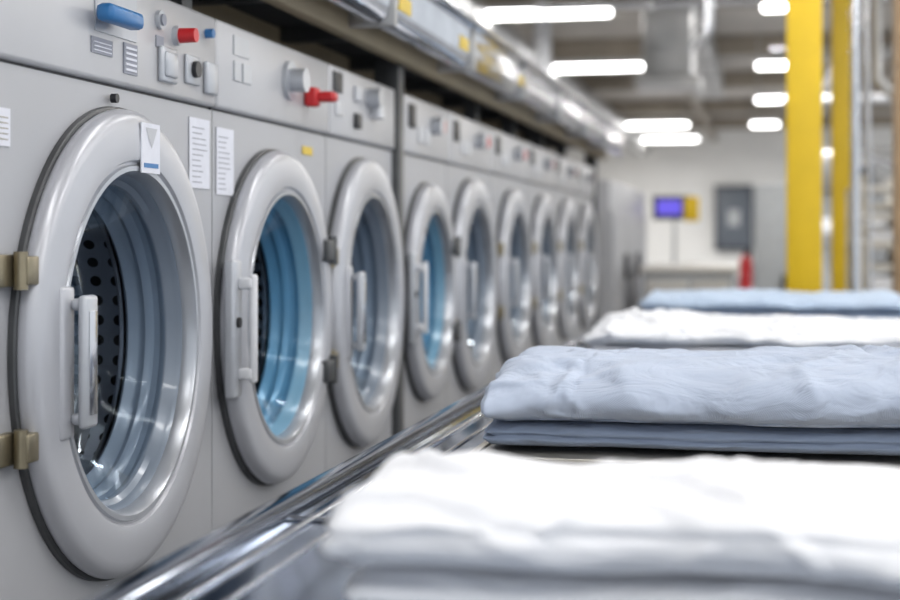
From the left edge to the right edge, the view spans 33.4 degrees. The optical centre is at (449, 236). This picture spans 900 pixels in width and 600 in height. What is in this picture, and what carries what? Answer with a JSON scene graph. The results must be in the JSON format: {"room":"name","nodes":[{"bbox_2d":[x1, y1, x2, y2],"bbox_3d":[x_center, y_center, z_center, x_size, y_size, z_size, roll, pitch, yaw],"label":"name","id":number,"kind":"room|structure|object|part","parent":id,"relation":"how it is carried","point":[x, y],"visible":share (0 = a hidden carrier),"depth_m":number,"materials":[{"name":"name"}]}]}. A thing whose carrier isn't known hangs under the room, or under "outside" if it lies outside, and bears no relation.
{"room":"laundry","nodes":[
{"label":"laundry","id":0,"kind":"room"},
{"bbox_2d":[481,0,613,18],"bbox_3d":[0.813,-2.195,13.215,1.240,0.510,0.180,0,0,12],"label":"ceiling light","id":1,"kind":"object","parent":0,"point":[498,11],"depth_m":13.17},
{"bbox_2d":[553,59,641,71],"bbox_3d":[1.697,-2.195,17.423,1.240,0.510,0.180,0,0,12],"label":"ceiling light","id":2,"kind":"object","parent":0,"point":[599,65],"depth_m":17.35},
{"bbox_2d":[622,97,688,127],"bbox_3d":[3.588,-2.195,26.427,1.240,0.510,0.180,0,0,12],"label":"ceiling light","id":3,"kind":"object","parent":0,"point":[678,123],"depth_m":26.34,"materials":[{"name":"white plastic"}]},
{"bbox_2d":[640,115,698,140],"bbox_3d":[4.389,-2.195,30.244,1.240,0.510,0.180,0,0,12],"label":"ceiling light","id":4,"kind":"object","parent":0,"point":[694,137],"depth_m":30.16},
{"bbox_2d":[507,3,891,117],"bbox_3d":[3.598,-2.500,15.185,11.200,0.100,37.200,0,0,12],"label":"ceiling","id":5,"kind":"structure","parent":0,"point":[727,21],"depth_m":17.88,"materials":[{"name":"paint"}]},
{"bbox_2d":[483,0,891,140],"bbox_3d":[3.767,-2.285,15.507,11.000,0.310,35.900,0,0,12],"label":"beams","id":6,"kind":"structure","parent":5,"relation":"attached to","point":[726,45],"depth_m":22.05,"materials":[{"name":"metal"}]},
{"bbox_2d":[450,0,650,155],"bbox_3d":[1.771,-1.950,21.086,0.440,0.440,23.000,0,0,12],"label":"ventilation duct","id":7,"kind":"object","parent":6,"relation":"hanging from","point":[634,142],"visible":0.44,"depth_m":18.03,"materials":[{"name":"silver metal"}]},
{"bbox_2d":[634,6,722,98],"bbox_3d":[2.704,-1.810,16.670,0.520,1.180,9.260,0,0,12],"label":"ventilation duct","id":8,"kind":"object","parent":6,"relation":"hanging from","point":[670,63],"visible":0.91,"depth_m":12.21,"materials":[{"name":"silver metal"}]},
{"bbox_2d":[533,0,891,168],"bbox_3d":[3.111,-1.276,13.330,5.070,2.253,10.630,0,0,12],"label":"pipes","id":9,"kind":"object","parent":6,"relation":"hanging from","point":[541,26],"visible":0.71,"depth_m":10.85,"materials":[{"name":"silver metal"}]},
{"bbox_2d":[566,127,891,278],"bbox_3d":[7.400,-0.700,33.290,11.200,3.500,0.200,0,0,12],"label":"wall","id":10,"kind":"structure","parent":0,"point":[738,156],"depth_m":33.57,"materials":[{"name":"white paint"}]},
{"bbox_2d":[714,185,752,250],"bbox_3d":[6.302,-0.425,33.293,0.850,1.450,0.245,0,0,12],"label":"upper cabinet","id":11,"kind":"object","parent":10,"relation":"attached to","point":[733,204],"visible":1,"depth_m":33.19,"materials":[{"name":"grey metal"}]},
{"bbox_3d":[6.280,-0.425,33.190,0.670,1.250,0.015,0,0,12],"label":"door trim","id":12,"kind":"part","parent":11,"relation":"part of","materials":[{"name":"grey metal"}]},
{"bbox_2d":[750,97,779,126],"bbox_3d":[5.508,-2.195,26.228,0.500,0.510,0.180,0,0,12],"label":"ceiling light","id":13,"kind":"object","parent":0,"point":[754,122],"depth_m":26.16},
{"bbox_2d":[755,24,785,68],"bbox_3d":[3.715,-2.195,17.204,0.420,0.510,0.180,0,0,12],"label":"ceiling light","id":14,"kind":"object","parent":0,"point":[766,63],"depth_m":17.15,"materials":[{"name":"white plastic"}]},
{"bbox_2d":[755,69,785,101],"bbox_3d":[4.649,-2.195,21.504,0.540,0.510,0.180,0,0,12],"label":"ceiling light","id":15,"kind":"object","parent":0,"point":[760,97],"depth_m":21.45,"materials":[{"name":"white plastic"}]},
{"bbox_2d":[760,4,785,10],"bbox_3d":[2.839,-2.195,12.790,0.380,0.510,0.180,0,0,12],"label":"ceiling light","id":16,"kind":"object","parent":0,"point":[766,7],"depth_m":12.74,"materials":[{"name":"white plastic"}]},
{"bbox_3d":[3.598,1.100,15.185,11.200,0.100,37.200,0,0,12],"label":"floor","id":17,"kind":"structure","parent":0,"visible":0},
{"bbox_2d":[0,0,217,599],"bbox_3d":[-0.795,0.359,2.001,0.862,1.382,0.706,0,0,12],"label":"washing machine","id":18,"kind":"object","parent":17,"relation":"on","point":[106,298],"visible":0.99,"depth_m":1.88,"materials":[{"name":"grey paint"}]},
{"bbox_3d":[-0.442,0.145,1.724,0.010,0.176,0.032,0,0,12],"label":"handle plate","id":19,"kind":"part","parent":18,"relation":"part of","materials":[{"name":"silver metal"}]},
{"bbox_3d":[-0.424,0.144,1.735,0.023,0.154,0.034,0,0,12],"label":"handle","id":20,"kind":"part","parent":18,"relation":"part of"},
{"bbox_3d":[-0.816,-0.264,2.006,0.798,0.136,0.704,0,0,12],"label":"control panel","id":21,"kind":"part","parent":18,"relation":"part of","materials":[{"name":"grey metal"}]},
{"bbox_3d":[-0.417,-0.276,1.876,0.036,0.024,0.100,0,0,12],"label":"blue lever","id":22,"kind":"part","parent":18,"relation":"part of","materials":[{"name":"blue plastic"}]},
{"bbox_2d":[158,45,177,84],"bbox_3d":[-0.390,-0.237,2.074,0.008,0.049,0.056,0,0,12],"label":"rocker switch","id":23,"kind":"object","parent":18,"relation":"attached to","point":[167,54],"depth_m":2.06,"materials":[{"name":"grey plastic"}]},
{"bbox_2d":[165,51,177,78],"bbox_3d":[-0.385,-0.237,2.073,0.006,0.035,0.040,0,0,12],"label":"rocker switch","id":24,"kind":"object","parent":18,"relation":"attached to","point":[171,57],"depth_m":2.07,"materials":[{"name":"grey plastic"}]},
{"bbox_3d":[-0.383,-0.283,2.109,0.008,0.028,0.028,0,0,12],"label":"red knob","id":25,"kind":"part","parent":18,"relation":"part of","materials":[{"name":"red plastic"}]},
{"bbox_3d":[-0.371,-0.283,2.106,0.032,0.022,0.022,0,0,12],"label":"red knob","id":26,"kind":"part","parent":18,"relation":"part of","materials":[{"name":"red plastic"}]},
{"bbox_2d":[184,54,199,85],"bbox_3d":[-0.372,-0.241,2.167,0.005,0.042,0.052,0,0,12],"label":"switch plate","id":27,"kind":"object","parent":18,"relation":"attached to","point":[191,61],"depth_m":2.16,"materials":[{"name":"grey plastic"}]},
{"bbox_2d":[191,61,201,77],"bbox_3d":[-0.366,-0.242,2.167,0.007,0.024,0.024,0,0,12],"label":"switch","id":28,"kind":"object","parent":18,"relation":"attached to","point":[196,67],"depth_m":2.16,"materials":[{"name":"black plastic"}]},
{"bbox_3d":[-0.356,-0.236,2.236,0.008,0.048,0.046,0,0,12],"label":"stop plate","id":29,"kind":"part","parent":18,"relation":"part of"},
{"bbox_2d":[208,19,337,531],"bbox_3d":[-0.660,0.359,2.640,0.863,1.382,0.601,0,0,12],"label":"washing machine","id":30,"kind":"object","parent":17,"relation":"on","point":[272,254],"visible":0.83,"depth_m":2.51,"materials":[{"name":"grey paint"}]},
{"bbox_3d":[-0.330,0.140,2.283,0.016,0.210,0.038,0,0,12],"label":"handle plate","id":31,"kind":"part","parent":30,"relation":"part of","materials":[{"name":"grey metal"}]},
{"bbox_3d":[-0.309,0.140,2.292,0.026,0.166,0.024,0,0,12],"label":"handle","id":32,"kind":"part","parent":30,"relation":"part of","materials":[{"name":"white plastic"}]},
{"bbox_3d":[-0.682,-0.264,2.647,0.798,0.136,0.594,0,0,12],"label":"control panel","id":33,"kind":"part","parent":30,"relation":"part of","materials":[{"name":"grey metal"}]},
{"bbox_3d":[-0.278,-0.272,2.608,0.008,0.068,0.068,0,0,12],"label":"knob","id":34,"kind":"part","parent":30,"relation":"part of","materials":[{"name":"silver metal"}]},
{"bbox_3d":[-0.261,-0.272,2.604,0.026,0.042,0.042,0,0,12],"label":"programme knob","id":35,"kind":"part","parent":30,"relation":"part of","materials":[{"name":"silver metal"}]},
{"bbox_3d":[-0.232,-0.253,2.711,0.055,0.035,0.040,0,0,12],"label":"red lever","id":36,"kind":"part","parent":30,"relation":"part of","materials":[{"name":"red plastic"}]},
{"bbox_2d":[323,63,403,470],"bbox_3d":[-0.552,0.359,3.157,0.862,1.382,0.595,0,0,12],"label":"washing machine","id":37,"kind":"object","parent":17,"relation":"on","point":[360,206],"visible":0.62,"depth_m":3.08,"materials":[{"name":"grey paint"}]},
{"bbox_3d":[-0.196,0.145,2.897,0.010,0.176,0.032,0,0,12],"label":"handle plate","id":38,"kind":"part","parent":37,"relation":"part of","materials":[{"name":"silver metal"}]},
{"bbox_3d":[-0.194,0.379,3.116,0.020,1.142,0.516,0,0,12],"label":"plate","id":39,"kind":"part","parent":37,"relation":"part of","materials":[{"name":"grey paint"}]},
{"bbox_3d":[-0.177,0.144,2.909,0.023,0.154,0.034,0,0,12],"label":"handle","id":40,"kind":"part","parent":37,"relation":"part of","materials":[{"name":"grey metal"}]},
{"bbox_3d":[-0.567,-0.264,3.195,0.798,0.136,0.514,0,0,12],"label":"control panel","id":41,"kind":"part","parent":37,"relation":"part of","materials":[{"name":"grey metal"}]},
{"bbox_3d":[-0.157,-0.290,3.129,0.030,0.040,0.040,0,0,12],"label":"programme knob","id":42,"kind":"part","parent":37,"relation":"part of","materials":[{"name":"grey plastic"}]},
{"bbox_2d":[170,0,627,435],"bbox_3d":[-0.339,0.235,4.312,1.084,1.630,6.900,0,0,12],"label":"metal frame","id":43,"kind":"object","parent":17,"relation":"on","point":[433,52],"visible":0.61,"depth_m":3.55,"materials":[{"name":"metal"}]},
{"bbox_2d":[404,94,460,428],"bbox_3d":[-0.425,0.359,3.764,0.860,1.382,0.524,0,0,12],"label":"washing machine","id":44,"kind":"object","parent":17,"relation":"on","point":[431,248],"visible":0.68,"depth_m":3.67,"materials":[{"name":"grey paint"}]},
{"bbox_3d":[-0.086,0.140,3.445,0.016,0.210,0.038,0,0,12],"label":"handle plate","id":45,"kind":"part","parent":44,"relation":"part of","materials":[{"name":"grey metal"}]},
{"bbox_3d":[-0.065,0.140,3.454,0.026,0.166,0.024,0,0,12],"label":"handle","id":46,"kind":"part","parent":44,"relation":"part of","materials":[{"name":"white plastic"}]},
{"bbox_3d":[-0.072,0.379,3.694,0.020,1.142,0.516,0,0,12],"label":"plate","id":47,"kind":"part","parent":44,"relation":"part of","materials":[{"name":"grey paint"}]},
{"bbox_3d":[-0.445,-0.264,3.772,0.798,0.136,0.514,0,0,12],"label":"control panel","id":48,"kind":"part","parent":44,"relation":"part of","materials":[{"name":"grey metal"}]},
{"bbox_3d":[-0.031,-0.276,3.738,0.027,0.044,0.044,0,0,12],"label":"programme knob","id":49,"kind":"part","parent":44,"relation":"part of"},
{"bbox_2d":[445,111,497,406],"bbox_3d":[-0.309,0.359,4.314,0.862,1.382,0.679,0,0,12],"label":"washing machine","id":50,"kind":"object","parent":17,"relation":"on","point":[469,164],"visible":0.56,"depth_m":4.21,"materials":[{"name":"grey paint"}]},
{"bbox_3d":[0.040,0.145,4.021,0.010,0.176,0.032,0,0,12],"label":"handle plate","id":51,"kind":"part","parent":50,"relation":"part of","materials":[{"name":"silver metal"}]},
{"bbox_3d":[0.047,0.379,4.261,0.020,1.142,0.636,0,0,12],"label":"plate","id":52,"kind":"part","parent":50,"relation":"part of","materials":[{"name":"grey paint"}]},
{"bbox_3d":[-0.326,-0.264,4.340,0.798,0.136,0.634,0,0,12],"label":"control panel","id":53,"kind":"part","parent":50,"relation":"part of","materials":[{"name":"grey metal"}]},
{"bbox_3d":[0.058,0.144,4.032,0.023,0.154,0.034,0,0,12],"label":"handle","id":54,"kind":"part","parent":50,"relation":"part of","materials":[{"name":"silver metal"}]},
{"bbox_3d":[0.091,-0.276,4.317,0.027,0.044,0.044,0,0,12],"label":"programme knob","id":55,"kind":"part","parent":50,"relation":"part of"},
{"bbox_2d":[85,330,899,599],"bbox_3d":[0.781,0.658,2.988,1.300,0.783,4.740,0,0,12],"label":"folding table","id":56,"kind":"object","parent":17,"relation":"on","point":[272,551],"visible":0.04,"depth_m":1.43,"materials":[{"name":"metal"}]},
{"bbox_3d":[0.163,0.303,3.118,0.038,0.073,4.740,0,0,12],"label":"edge rail","id":57,"kind":"part","parent":56,"relation":"part of","materials":[{"name":"silver metal"}]},
{"bbox_2d":[320,449,899,599],"bbox_3d":[0.302,0.217,1.075,0.750,0.116,0.321,0,0,12],"label":"stack","id":58,"kind":"object","parent":56,"relation":"on","point":[478,524],"visible":1,"depth_m":0.99,"materials":[{"name":"fabric"}]},
{"bbox_2d":[473,440,899,467],"bbox_3d":[0.590,0.277,2.009,1.072,0.006,0.665,0,0,12],"label":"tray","id":59,"kind":"object","parent":56,"relation":"on","point":[558,454],"depth_m":1.91,"materials":[{"name":"metal"}]},
{"bbox_2d":[481,344,899,455],"bbox_3d":[0.489,0.210,2.023,0.855,0.130,0.436,0,0,12],"label":"linens","id":60,"kind":"object","parent":56,"relation":"on","point":[843,399],"visible":1,"depth_m":1.89,"materials":[{"name":"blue fabric"}]},
{"bbox_2d":[582,307,899,350],"bbox_3d":[0.843,0.221,3.466,1.038,0.106,0.504,0,0,12],"label":"stack","id":61,"kind":"object","parent":56,"relation":"on","point":[660,328],"visible":0.73,"depth_m":3.33,"materials":[{"name":"fabric"}]},
{"bbox_2d":[639,288,899,317],"bbox_3d":[1.053,0.222,4.874,0.855,0.106,0.485,0,0,12],"label":"linens","id":62,"kind":"object","parent":56,"relation":"on","point":[881,303],"visible":0.7,"depth_m":4.70,"materials":[{"name":"fabric"}]},
{"bbox_2d":[488,129,531,381],"bbox_3d":[-0.167,0.359,4.991,0.862,1.382,0.696,0,0,12],"label":"washing machine","id":63,"kind":"object","parent":17,"relation":"on","point":[509,174],"visible":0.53,"depth_m":4.78,"materials":[{"name":"grey paint"}]},
{"bbox_3d":[0.184,0.379,4.917,0.020,1.142,0.696,0,0,12],"label":"plate","id":64,"kind":"part","parent":63,"relation":"part of","materials":[{"name":"grey paint"}]},
{"bbox_3d":[-0.188,-0.264,4.995,0.798,0.136,0.694,0,0,12],"label":"control panel","id":65,"kind":"part","parent":63,"relation":"part of","materials":[{"name":"grey metal"}]},
{"bbox_3d":[0.184,0.145,4.707,0.010,0.176,0.032,0,0,12],"label":"handle plate","id":66,"kind":"part","parent":63,"relation":"part of","materials":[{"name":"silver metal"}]},
{"bbox_3d":[0.202,0.144,4.718,0.023,0.154,0.034,0,0,12],"label":"handle","id":67,"kind":"part","parent":63,"relation":"part of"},
{"bbox_3d":[0.230,-0.276,4.979,0.027,0.044,0.044,0,0,12],"label":"programme knob","id":68,"kind":"part","parent":63,"relation":"part of","materials":[{"name":"grey plastic"}]},
{"bbox_2d":[525,143,558,348],"bbox_3d":[-0.025,0.359,5.666,0.862,1.382,0.676,0,0,12],"label":"washing machine","id":69,"kind":"object","parent":17,"relation":"on","point":[540,182],"visible":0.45,"depth_m":5.48,"materials":[{"name":"grey paint"}]},
{"bbox_3d":[0.326,0.379,5.592,0.020,1.142,0.676,0,0,12],"label":"plate","id":70,"kind":"part","parent":69,"relation":"part of","materials":[{"name":"grey paint"}]},
{"bbox_3d":[0.324,0.145,5.372,0.010,0.176,0.032,0,0,12],"label":"handle plate","id":71,"kind":"part","parent":69,"relation":"part of","materials":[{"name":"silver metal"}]},
{"bbox_3d":[-0.047,-0.264,5.671,0.798,0.136,0.674,0,0,12],"label":"control panel","id":72,"kind":"part","parent":69,"relation":"part of","materials":[{"name":"grey metal"}]},
{"bbox_3d":[0.342,0.144,5.383,0.023,0.154,0.034,0,0,12],"label":"handle","id":73,"kind":"part","parent":69,"relation":"part of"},
{"bbox_3d":[0.371,-0.276,5.652,0.027,0.044,0.044,0,0,12],"label":"programme knob","id":74,"kind":"part","parent":69,"relation":"part of","materials":[{"name":"grey plastic"}]},
{"bbox_2d":[552,153,579,345],"bbox_3d":[0.117,0.359,6.341,0.862,1.382,0.696,0,0,12],"label":"washing machine","id":75,"kind":"object","parent":17,"relation":"on","point":[564,188],"visible":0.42,"depth_m":6.15,"materials":[{"name":"grey paint"}]},
{"bbox_3d":[0.468,0.379,6.268,0.020,1.142,0.696,0,0,12],"label":"plate","id":76,"kind":"part","parent":75,"relation":"part of","materials":[{"name":"grey paint"}]},
{"bbox_3d":[0.095,-0.264,6.346,0.798,0.136,0.694,0,0,12],"label":"control panel","id":77,"kind":"part","parent":75,"relation":"part of","materials":[{"name":"grey metal"}]},
{"bbox_3d":[0.464,0.145,6.037,0.010,0.176,0.032,0,0,12],"label":"handle plate","id":78,"kind":"part","parent":75,"relation":"part of","materials":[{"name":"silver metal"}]},
{"bbox_3d":[0.482,0.144,6.049,0.023,0.154,0.034,0,0,12],"label":"handle","id":79,"kind":"part","parent":75,"relation":"part of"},
{"bbox_3d":[0.513,-0.276,6.329,0.027,0.044,0.044,0,0,12],"label":"programme knob","id":80,"kind":"part","parent":75,"relation":"part of","materials":[{"name":"grey plastic"}]},
{"bbox_2d":[574,162,597,337],"bbox_3d":[0.260,0.359,7.027,0.862,1.382,0.696,0,0,12],"label":"washing machine","id":81,"kind":"object","parent":17,"relation":"on","point":[584,193],"visible":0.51,"depth_m":6.82,"materials":[{"name":"grey paint"}]},
{"bbox_3d":[0.612,0.379,6.953,0.020,1.142,0.696,0,0,12],"label":"plate","id":82,"kind":"part","parent":81,"relation":"part of","materials":[{"name":"grey paint"}]},
{"bbox_3d":[0.239,-0.264,7.031,0.798,0.136,0.694,0,0,12],"label":"control panel","id":83,"kind":"part","parent":81,"relation":"part of","materials":[{"name":"grey metal"}]},
{"bbox_3d":[0.610,0.145,6.732,0.010,0.176,0.032,0,0,12],"label":"handle plate","id":84,"kind":"part","parent":81,"relation":"part of","materials":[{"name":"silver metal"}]},
{"bbox_3d":[0.628,0.144,6.744,0.023,0.154,0.034,0,0,12],"label":"handle","id":85,"kind":"part","parent":81,"relation":"part of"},
{"bbox_3d":[0.657,-0.276,7.014,0.027,0.044,0.044,0,0,12],"label":"programme knob","id":86,"kind":"part","parent":81,"relation":"part of","materials":[{"name":"grey plastic"}]},
{"bbox_2d":[598,180,645,321],"bbox_3d":[0.737,0.370,9.348,0.840,1.360,2.400,0,0,12],"label":"cabinet","id":87,"kind":"object","parent":17,"relation":"on","point":[621,208],"visible":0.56,"depth_m":8.54,"materials":[{"name":"grey metal"}]},
{"bbox_2d":[653,195,698,263],"bbox_3d":[1.581,0.380,10.499,0.320,1.340,0.300,0,0,12],"label":"terminal","id":88,"kind":"object","parent":17,"relation":"on","point":[668,207],"visible":0.66,"depth_m":10.46,"materials":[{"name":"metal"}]},
{"bbox_3d":[1.555,-0.205,10.494,0.270,0.170,0.060,0,0,12],"label":"screen frame","id":89,"kind":"part","parent":88,"relation":"part of","materials":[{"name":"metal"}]},
{"bbox_2d":[639,264,739,310],"bbox_3d":[1.491,0.613,9.241,0.560,0.875,1.100,0,0,12],"label":"bench","id":90,"kind":"object","parent":17,"relation":"on","point":[663,277],"visible":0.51,"depth_m":8.74,"materials":[{"name":"white paint"}]},
{"bbox_2d":[739,250,753,288],"bbox_3d":[2.354,0.575,11.941,0.160,0.950,0.180,0,0,12],"label":"fire extinguisher","id":91,"kind":"object","parent":17,"relation":"on","point":[746,269],"visible":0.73,"depth_m":11.87,"materials":[{"name":"metal"}]},
{"bbox_2d":[754,184,785,289],"bbox_3d":[2.276,0.350,10.133,0.430,1.400,0.530,0,0,12],"label":"locker","id":92,"kind":"object","parent":17,"relation":"on","point":[769,199],"visible":0.18,"depth_m":9.91,"materials":[{"name":"grey metal"}]},
{"bbox_2d":[822,148,891,291],"bbox_3d":[4.213,0.125,13.860,1.750,1.850,1.140,0,0,12],"label":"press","id":93,"kind":"object","parent":17,"relation":"on","point":[879,173],"visible":0.13,"depth_m":13.50,"materials":[{"name":"white metal"}]},
{"bbox_2d":[850,0,871,291],"bbox_3d":[1.607,-0.695,5.920,0.143,3.490,0.168,0,0,12],"label":"steel pole","id":94,"kind":"object","parent":17,"relation":"on","point":[854,4],"visible":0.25,"depth_m":5.88,"materials":[{"name":"silver metal"}]},
{"bbox_2d":[846,185,891,291],"bbox_3d":[2.268,0.407,6.983,0.802,1.285,0.480,0,0,12],"label":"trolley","id":95,"kind":"object","parent":17,"relation":"on","point":[881,237],"visible":0.17,"depth_m":6.88,"materials":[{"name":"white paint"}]},
{"bbox_2d":[860,174,891,291],"bbox_3d":[2.877,0.350,8.592,1.084,1.400,0.644,0,0,12],"label":"storage rack","id":96,"kind":"object","parent":17,"relation":"on","point":[886,207],"visible":0.3,"depth_m":8.38,"materials":[{"name":"grey metal"}]},
{"bbox_2d":[892,0,899,294],"bbox_3d":[1.964,-0.695,6.434,0.160,3.490,0.160,0,0,12],"label":"timber post","id":97,"kind":"object","parent":17,"relation":"on","point":[895,3],"visible":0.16,"depth_m":6.38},
{"bbox_3d":[1.413,1.040,5.987,0.260,0.020,0.260,0,0,12],"label":"base plate","id":98,"kind":"object","parent":17,"relation":"on","visible":0},
{"bbox_2d":[786,0,821,292],"bbox_3d":[1.413,-0.695,5.987,0.136,3.490,0.160,0,0,12],"label":"pillar","id":99,"kind":"object","parent":98,"relation":"on","point":[803,17],"visible":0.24,"depth_m":5.91,"materials":[{"name":"yellow metal"}]},
{"bbox_3d":[2.097,1.040,8.041,0.200,0.020,0.200,0,0,12],"label":"base plate","id":100,"kind":"object","parent":17,"relation":"on","visible":0},
{"bbox_2d":[831,0,849,291],"bbox_3d":[2.097,-0.695,8.041,0.100,3.490,0.120,0,0,12],"label":"pillar","id":101,"kind":"object","parent":100,"relation":"on","point":[840,9],"visible":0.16,"depth_m":7.99,"materials":[{"name":"yellow metal"}]}
]}

